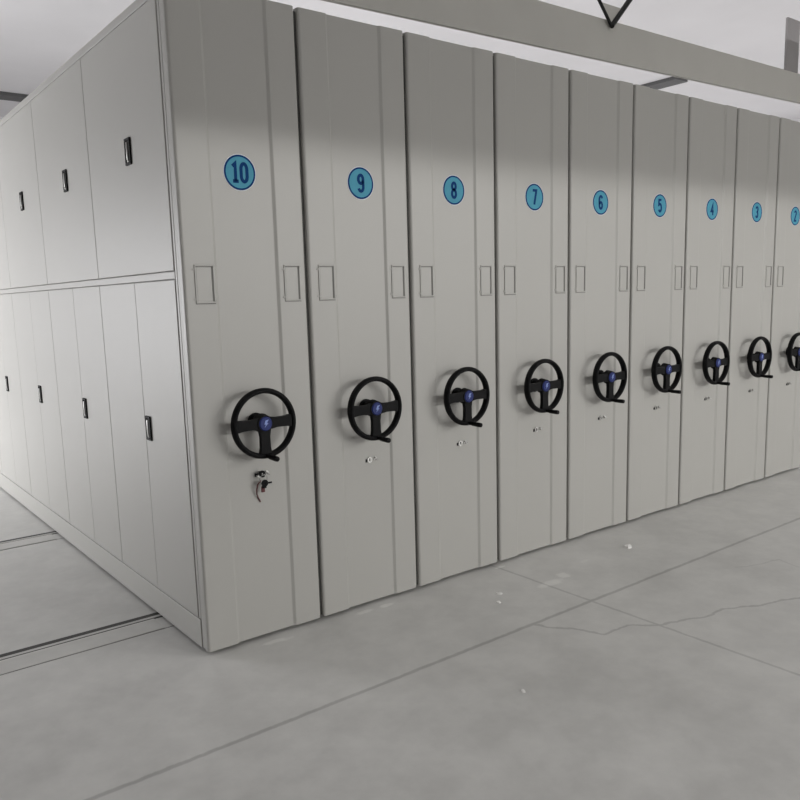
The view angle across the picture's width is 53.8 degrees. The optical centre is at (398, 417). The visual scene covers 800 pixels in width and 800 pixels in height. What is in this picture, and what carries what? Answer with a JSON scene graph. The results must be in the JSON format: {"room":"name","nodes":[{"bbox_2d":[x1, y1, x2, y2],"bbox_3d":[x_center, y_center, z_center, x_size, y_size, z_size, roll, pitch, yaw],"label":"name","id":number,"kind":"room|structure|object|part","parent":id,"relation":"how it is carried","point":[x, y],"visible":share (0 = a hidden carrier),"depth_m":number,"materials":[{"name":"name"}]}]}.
{"room":"archive storage room","nodes":[
{"label":"archive storage room","id":0,"kind":"room"},
{"bbox_2d":[0,467,799,799],"bbox_3d":[4.309,0.370,5.894,18.400,0.150,26.600,-8,11,-37],"label":"floor","id":1,"kind":"structure","parent":0,"point":[666,666],"depth_m":2.70,"materials":[{"name":"concrete"}]},
{"bbox_2d":[0,531,61,550],"bbox_3d":[-0.338,0.439,5.796,10.880,0.003,0.188,-8,11,-37],"label":"floor track","id":2,"kind":"object","parent":1,"relation":"on","point":[43,537],"visible":0.16,"depth_m":4.45,"materials":[{"name":"metal"}]},
{"bbox_3d":[-3.292,0.876,3.505,3.352,0.003,0.107,-8,11,-37],"label":"plate","id":3,"kind":"part","parent":2,"relation":"part of","materials":[{"name":"grey metal"}]},
{"bbox_3d":[-0.370,0.434,5.838,10.880,0.002,0.017,-8,11,-37],"label":"rail","id":4,"kind":"part","parent":2,"relation":"part of","materials":[{"name":"grey metal"}]},
{"bbox_2d":[0,612,173,674],"bbox_3d":[0.646,0.606,4.536,10.880,0.003,0.188,-8,11,-37],"label":"floor track","id":5,"kind":"object","parent":1,"relation":"on","point":[27,657],"visible":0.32,"depth_m":3.08,"materials":[{"name":"metal"}]},
{"bbox_3d":[0.614,0.601,4.577,10.880,0.002,0.017,-8,11,-37],"label":"rail","id":6,"kind":"part","parent":5,"relation":"part of","materials":[{"name":"grey metal"}]},
{"bbox_2d":[0,0,321,651],"bbox_3d":[-1.831,-0.523,4.549,0.536,2.363,4.494,-8,11,-37],"label":"shelving unit","id":7,"kind":"object","parent":5,"relation":"on","point":[155,358],"visible":1,"depth_m":3.03,"materials":[{"name":"paint"}]},
{"bbox_3d":[-2.613,-1.278,5.047,0.018,0.911,0.843,-8,11,-37],"label":"door","id":8,"kind":"part","parent":7,"relation":"part of","materials":[{"name":"paint"}]},
{"bbox_3d":[-2.556,-0.222,5.156,0.012,0.098,0.050,-8,11,-37],"label":"handle","id":9,"kind":"part","parent":7,"relation":"part of","materials":[{"name":"black plastic"}]},
{"bbox_3d":[-2.707,-0.196,5.377,0.018,1.259,0.436,-8,11,-37],"label":"door","id":10,"kind":"part","parent":7,"relation":"part of","materials":[{"name":"paint"}]},
{"bbox_3d":[-2.448,-0.152,5.045,0.018,1.259,0.406,-8,11,-37],"label":"door","id":11,"kind":"part","parent":7,"relation":"part of","materials":[{"name":"paint"}]},
{"bbox_3d":[-2.062,-1.186,4.323,0.012,0.098,0.056,-8,11,-37],"label":"handle","id":12,"kind":"part","parent":7,"relation":"part of","materials":[{"name":"black plastic"}]},
{"bbox_3d":[-2.095,-1.190,4.382,0.018,0.911,0.843,-8,11,-37],"label":"door","id":13,"kind":"part","parent":7,"relation":"part of","materials":[{"name":"paint"}]},
{"bbox_3d":[-2.188,-0.108,4.712,0.018,1.259,0.436,-8,11,-37],"label":"door","id":14,"kind":"part","parent":7,"relation":"part of","materials":[{"name":"paint"}]},
{"bbox_3d":[-2.037,-0.134,4.492,0.012,0.098,0.050,-8,11,-37],"label":"handle","id":15,"kind":"part","parent":7,"relation":"part of","materials":[{"name":"black plastic"}]},
{"bbox_3d":[-1.929,-0.064,4.381,0.018,1.259,0.406,-8,11,-37],"label":"door","id":16,"kind":"part","parent":7,"relation":"part of","materials":[{"name":"paint"}]},
{"bbox_3d":[-1.547,-1.094,3.657,0.009,0.075,0.014,-8,11,-37],"label":"lever","id":17,"kind":"part","parent":7,"relation":"part of","materials":[{"name":"metal"}]},
{"bbox_3d":[-1.576,-1.102,3.717,0.018,0.911,0.843,-8,11,-37],"label":"door","id":18,"kind":"part","parent":7,"relation":"part of","materials":[{"name":"paint"}]},
{"bbox_3d":[-1.544,-1.098,3.659,0.012,0.098,0.056,-8,11,-37],"label":"handle","id":19,"kind":"part","parent":7,"relation":"part of","materials":[{"name":"black plastic"}]},
{"bbox_3d":[-1.669,-0.020,4.048,0.018,1.259,0.436,-8,11,-37],"label":"door","id":20,"kind":"part","parent":7,"relation":"part of","materials":[{"name":"paint"}]},
{"bbox_3d":[-2.102,-1.657,4.303,0.021,0.032,4.307,-8,11,-37],"label":"rail","id":21,"kind":"part","parent":7,"relation":"part of","materials":[{"name":"metal"}]},
{"bbox_3d":[-1.518,-0.045,3.827,0.012,0.098,0.050,-8,11,-37],"label":"handle","id":22,"kind":"part","parent":7,"relation":"part of","materials":[{"name":"black plastic"}]},
{"bbox_3d":[-2.088,-0.726,4.464,0.018,0.026,4.265,-8,11,-37],"label":"rail","id":23,"kind":"part","parent":7,"relation":"part of","materials":[{"name":"metal"}]},
{"bbox_3d":[-1.411,0.024,3.716,0.018,1.259,0.406,-8,11,-37],"label":"door","id":24,"kind":"part","parent":7,"relation":"part of","materials":[{"name":"paint"}]},
{"bbox_3d":[-1.028,-1.006,2.992,0.009,0.075,0.014,-8,11,-37],"label":"lever","id":25,"kind":"part","parent":7,"relation":"part of","materials":[{"name":"metal"}]},
{"bbox_3d":[-1.057,-1.014,3.053,0.018,0.911,0.843,-8,11,-37],"label":"door","id":26,"kind":"part","parent":7,"relation":"part of","materials":[{"name":"paint"}]},
{"bbox_3d":[-1.025,-1.010,2.994,0.012,0.098,0.056,-8,11,-37],"label":"handle","id":27,"kind":"part","parent":7,"relation":"part of","materials":[{"name":"black plastic"}]},
{"bbox_3d":[-1.151,0.068,3.383,0.018,1.259,0.436,-8,11,-37],"label":"door","id":28,"kind":"part","parent":7,"relation":"part of","materials":[{"name":"paint"}]},
{"bbox_3d":[-1.003,0.046,3.160,0.009,0.075,0.014,-8,11,-37],"label":"lever","id":29,"kind":"part","parent":7,"relation":"part of","materials":[{"name":"metal"}]},
{"bbox_3d":[-0.999,0.043,3.162,0.012,0.098,0.050,-8,11,-37],"label":"handle","id":30,"kind":"part","parent":7,"relation":"part of","materials":[{"name":"black plastic"}]},
{"bbox_3d":[-0.892,0.112,3.051,0.018,1.259,0.406,-8,11,-37],"label":"door","id":31,"kind":"part","parent":7,"relation":"part of","materials":[{"name":"paint"}]},
{"bbox_3d":[-0.772,-0.334,2.810,0.016,2.206,0.017,-8,11,-37],"label":"post","id":32,"kind":"part","parent":7,"relation":"part of","materials":[{"name":"metal"}]},
{"bbox_3d":[-0.757,-0.276,2.802,0.016,2.318,0.020,-8,11,-37],"label":"post","id":33,"kind":"part","parent":7,"relation":"part of","materials":[{"name":"metal"}]},
{"bbox_3d":[-0.681,-0.471,2.779,0.089,0.135,0.005,-8,11,-37],"label":"label frame","id":34,"kind":"part","parent":7,"relation":"part of","materials":[{"name":"paint"}]},
{"bbox_3d":[-0.553,-0.314,2.921,0.494,2.350,0.030,-8,11,-37],"label":"panel","id":35,"kind":"part","parent":7,"relation":"part of","materials":[{"name":"paint"}]},
{"bbox_2d":[256,470,271,501],"bbox_3d":[-0.510,0.262,2.991,0.060,0.126,0.032,-2,9,-3],"label":"bunch","id":36,"kind":"object","parent":7,"relation":"hanging from","point":[264,483],"visible":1,"depth_m":2.98,"materials":[{"name":"black metal"}]},
{"bbox_3d":[-0.531,0.280,2.992,0.021,0.091,0.029,-5,9,-22],"label":"cord","id":37,"kind":"part","parent":36,"relation":"part of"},
{"bbox_3d":[-0.466,0.146,2.898,0.021,0.021,0.095,-8,11,-37],"label":"crank handle","id":38,"kind":"part","parent":7,"relation":"part of","materials":[{"name":"black plastic"}]},
{"bbox_3d":[-0.401,-0.511,2.992,0.085,0.135,0.005,-8,11,-37],"label":"label frame","id":39,"kind":"part","parent":7,"relation":"part of","materials":[{"name":"paint"}]},
{"bbox_2d":[293,7,417,615],"bbox_3d":[-1.418,-0.583,4.862,0.508,2.363,4.491,-8,11,-37],"label":"shelving unit","id":40,"kind":"object","parent":5,"relation":"on","point":[351,74],"visible":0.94,"depth_m":3.19,"materials":[{"name":"paint"}]},
{"bbox_3d":[-0.279,-0.529,3.085,0.089,0.135,0.005,-8,11,-37],"label":"label frame","id":41,"kind":"part","parent":40,"relation":"part of","materials":[{"name":"paint"}]},
{"bbox_3d":[-0.065,0.088,3.204,0.021,0.021,0.095,-8,11,-37],"label":"crank handle","id":42,"kind":"part","parent":40,"relation":"part of","materials":[{"name":"black plastic"}]},
{"bbox_3d":[0.001,-0.570,3.298,0.085,0.135,0.005,-8,11,-37],"label":"label frame","id":43,"kind":"part","parent":40,"relation":"part of","materials":[{"name":"paint"}]},
{"bbox_2d":[402,32,497,585],"bbox_3d":[-1.016,-0.642,5.168,0.508,2.363,4.491,-8,11,-37],"label":"shelving unit","id":44,"kind":"object","parent":5,"relation":"on","point":[449,87],"visible":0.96,"depth_m":3.50,"materials":[{"name":"paint"}]},
{"bbox_3d":[0.122,-0.588,3.391,0.089,0.135,0.005,-8,11,-37],"label":"label frame","id":45,"kind":"part","parent":44,"relation":"part of","materials":[{"name":"paint"}]},
{"bbox_3d":[0.337,0.029,3.510,0.021,0.021,0.095,-8,11,-37],"label":"crank handle","id":46,"kind":"part","parent":44,"relation":"part of","materials":[{"name":"black plastic"}]},
{"bbox_3d":[0.402,-0.628,3.604,0.085,0.135,0.005,-8,11,-37],"label":"label frame","id":47,"kind":"part","parent":44,"relation":"part of","materials":[{"name":"paint"}]},
{"bbox_2d":[493,53,568,560],"bbox_3d":[-0.615,-0.700,5.474,0.508,2.363,4.491,-8,11,-37],"label":"shelving unit","id":48,"kind":"object","parent":5,"relation":"on","point":[531,98],"visible":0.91,"depth_m":3.81,"materials":[{"name":"paint"}]},
{"bbox_3d":[0.524,-0.646,3.697,0.089,0.135,0.005,-8,11,-37],"label":"label frame","id":49,"kind":"part","parent":48,"relation":"part of","materials":[{"name":"paint"}]},
{"bbox_3d":[0.739,-0.029,3.816,0.021,0.021,0.095,-8,11,-37],"label":"crank handle","id":50,"kind":"part","parent":48,"relation":"part of","materials":[{"name":"black plastic"}]},
{"bbox_3d":[0.804,-0.687,3.910,0.085,0.135,0.005,-8,11,-37],"label":"label frame","id":51,"kind":"part","parent":48,"relation":"part of","materials":[{"name":"paint"}]},
{"bbox_2d":[566,70,632,538],"bbox_3d":[-0.213,-0.759,5.780,0.508,2.363,4.491,-8,11,-37],"label":"shelving unit","id":52,"kind":"object","parent":5,"relation":"on","point":[600,108],"visible":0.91,"depth_m":4.11,"materials":[{"name":"paint"}]},
{"bbox_3d":[0.926,-0.705,4.002,0.089,0.135,0.005,-8,11,-37],"label":"label frame","id":53,"kind":"part","parent":52,"relation":"part of","materials":[{"name":"paint"}]},
{"bbox_3d":[1.141,-0.088,4.122,0.021,0.021,0.095,-8,11,-37],"label":"crank handle","id":54,"kind":"part","parent":52,"relation":"part of","materials":[{"name":"black plastic"}]},
{"bbox_3d":[1.206,-0.745,4.215,0.085,0.135,0.005,-8,11,-37],"label":"label frame","id":55,"kind":"part","parent":52,"relation":"part of","materials":[{"name":"paint"}]},
{"bbox_2d":[626,84,688,519],"bbox_3d":[0.189,-0.818,6.085,0.508,2.363,4.491,-8,11,-37],"label":"shelving unit","id":56,"kind":"object","parent":5,"relation":"on","point":[660,118],"visible":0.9,"depth_m":4.42,"materials":[{"name":"paint"}]},
{"bbox_3d":[1.328,-0.763,4.308,0.089,0.135,0.005,-8,11,-37],"label":"label frame","id":57,"kind":"part","parent":56,"relation":"part of","materials":[{"name":"paint"}]},
{"bbox_3d":[1.542,-0.146,4.428,0.021,0.021,0.095,-8,11,-37],"label":"crank handle","id":58,"kind":"part","parent":56,"relation":"part of","materials":[{"name":"black plastic"}]},
{"bbox_3d":[1.608,-0.804,4.521,0.085,0.135,0.005,-8,11,-37],"label":"label frame","id":59,"kind":"part","parent":56,"relation":"part of","materials":[{"name":"paint"}]},
{"bbox_2d":[678,97,736,503],"bbox_3d":[0.591,-0.876,6.391,0.508,2.363,4.491,-8,11,-37],"label":"shelving unit","id":60,"kind":"object","parent":5,"relation":"on","point":[711,144],"visible":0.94,"depth_m":4.72,"materials":[{"name":"paint"}]},
{"bbox_3d":[1.730,-0.822,4.614,0.089,0.135,0.005,-8,11,-37],"label":"label frame","id":61,"kind":"part","parent":60,"relation":"part of","materials":[{"name":"paint"}]},
{"bbox_3d":[1.944,-0.205,4.733,0.021,0.021,0.095,-8,11,-37],"label":"crank handle","id":62,"kind":"part","parent":60,"relation":"part of","materials":[{"name":"black plastic"}]},
{"bbox_3d":[2.009,-0.863,4.827,0.085,0.135,0.005,-8,11,-37],"label":"label frame","id":63,"kind":"part","parent":60,"relation":"part of","materials":[{"name":"paint"}]},
{"bbox_2d":[723,108,779,489],"bbox_3d":[0.992,-0.935,6.697,0.508,2.363,4.491,-8,11,-37],"label":"shelving unit","id":64,"kind":"object","parent":5,"relation":"on","point":[757,134],"visible":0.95,"depth_m":5.03,"materials":[{"name":"paint"}]},
{"bbox_3d":[2.131,-0.880,4.920,0.089,0.135,0.005,-8,11,-37],"label":"label frame","id":65,"kind":"part","parent":64,"relation":"part of","materials":[{"name":"paint"}]},
{"bbox_3d":[2.346,-0.264,5.039,0.021,0.021,0.095,-8,11,-37],"label":"crank handle","id":66,"kind":"part","parent":64,"relation":"part of","materials":[{"name":"black plastic"}]},
{"bbox_3d":[2.411,-0.921,5.133,0.085,0.135,0.005,-8,11,-37],"label":"label frame","id":67,"kind":"part","parent":64,"relation":"part of","materials":[{"name":"paint"}]},
{"bbox_2d":[764,118,799,476],"bbox_3d":[1.394,-0.993,7.003,0.508,2.363,4.491,-8,11,-37],"label":"shelving unit","id":68,"kind":"object","parent":5,"relation":"on","point":[782,441],"visible":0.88,"depth_m":5.32,"materials":[{"name":"paint"}]},
{"bbox_3d":[2.533,-0.939,5.226,0.089,0.135,0.005,-8,11,-37],"label":"label frame","id":69,"kind":"part","parent":68,"relation":"part of","materials":[{"name":"paint"}]},
{"bbox_2d":[624,544,631,548],"bbox_3d":[1.180,0.660,4.054,0.039,0.013,0.054,3,10,29],"label":"paper scrap","id":70,"kind":"object","parent":1,"relation":"on","point":[628,546],"visible":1,"depth_m":4.05,"materials":[{"name":"white paper"}]},
{"bbox_2d":[0,0,799,119],"bbox_3d":[4.179,-4.238,5.183,18.400,0.150,26.600,-8,11,-37],"label":"ceiling","id":71,"kind":"structure","parent":0,"point":[37,37],"depth_m":9.77,"materials":[{"name":"white paint"}]},
{"bbox_2d":[0,91,27,101],"bbox_3d":[-7.926,-4.630,10.580,5.650,0.049,0.320,-8,11,-37],"label":"cable tray","id":72,"kind":"object","parent":71,"relation":"attached to","point":[9,96],"visible":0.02,"depth_m":12.03,"materials":[{"name":"grey metal"}]},
{"bbox_2d":[597,0,631,27],"bbox_3d":[1.689,-3.680,6.214,2.184,1.149,0.042,-8,11,-37],"label":"hanger","id":73,"kind":"object","parent":71,"relation":"hanging from","point":[612,14],"visible":1,"depth_m":6.29,"materials":[{"name":"black metal"}]},
{"bbox_2d":[321,0,799,103],"bbox_3d":[2.799,-3.174,7.199,18.200,0.554,0.030,-8,11,-37],"label":"overhead beam","id":74,"kind":"structure","parent":73,"relation":"hanging from","point":[536,23],"depth_m":6.20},
{"bbox_2d":[784,17,799,72],"bbox_3d":[4.031,-3.807,8.077,0.250,0.507,0.030,-8,11,-37],"label":"post","id":75,"kind":"object","parent":74,"relation":"on","point":[792,31],"visible":1,"depth_m":8.05,"materials":[{"name":"grey metal"}]},
{"bbox_3d":[1.260,-3.617,5.888,1.099,1.138,0.026,-8,11,-37],"label":"rod","id":76,"kind":"part","parent":73,"relation":"part of","materials":[{"name":"black metal"}]},
{"bbox_3d":[1.697,-3.203,6.290,0.300,0.155,0.008,-8,11,-37],"label":"gusset plate","id":77,"kind":"part","parent":73,"relation":"part of","materials":[{"name":"metal"}]},
{"bbox_3d":[2.113,-3.742,6.537,1.110,1.149,0.042,-8,11,-37],"label":"rod","id":78,"kind":"part","parent":73,"relation":"part of","materials":[{"name":"black metal"}]},
{"bbox_2d":[642,77,687,89],"bbox_3d":[2.452,-5.542,14.598,0.320,0.049,6.250,-8,11,-37],"label":"cable tray","id":79,"kind":"object","parent":71,"relation":"attached to","point":[671,81],"visible":0.21,"depth_m":12.31,"materials":[{"name":"grey metal"}]}
]}

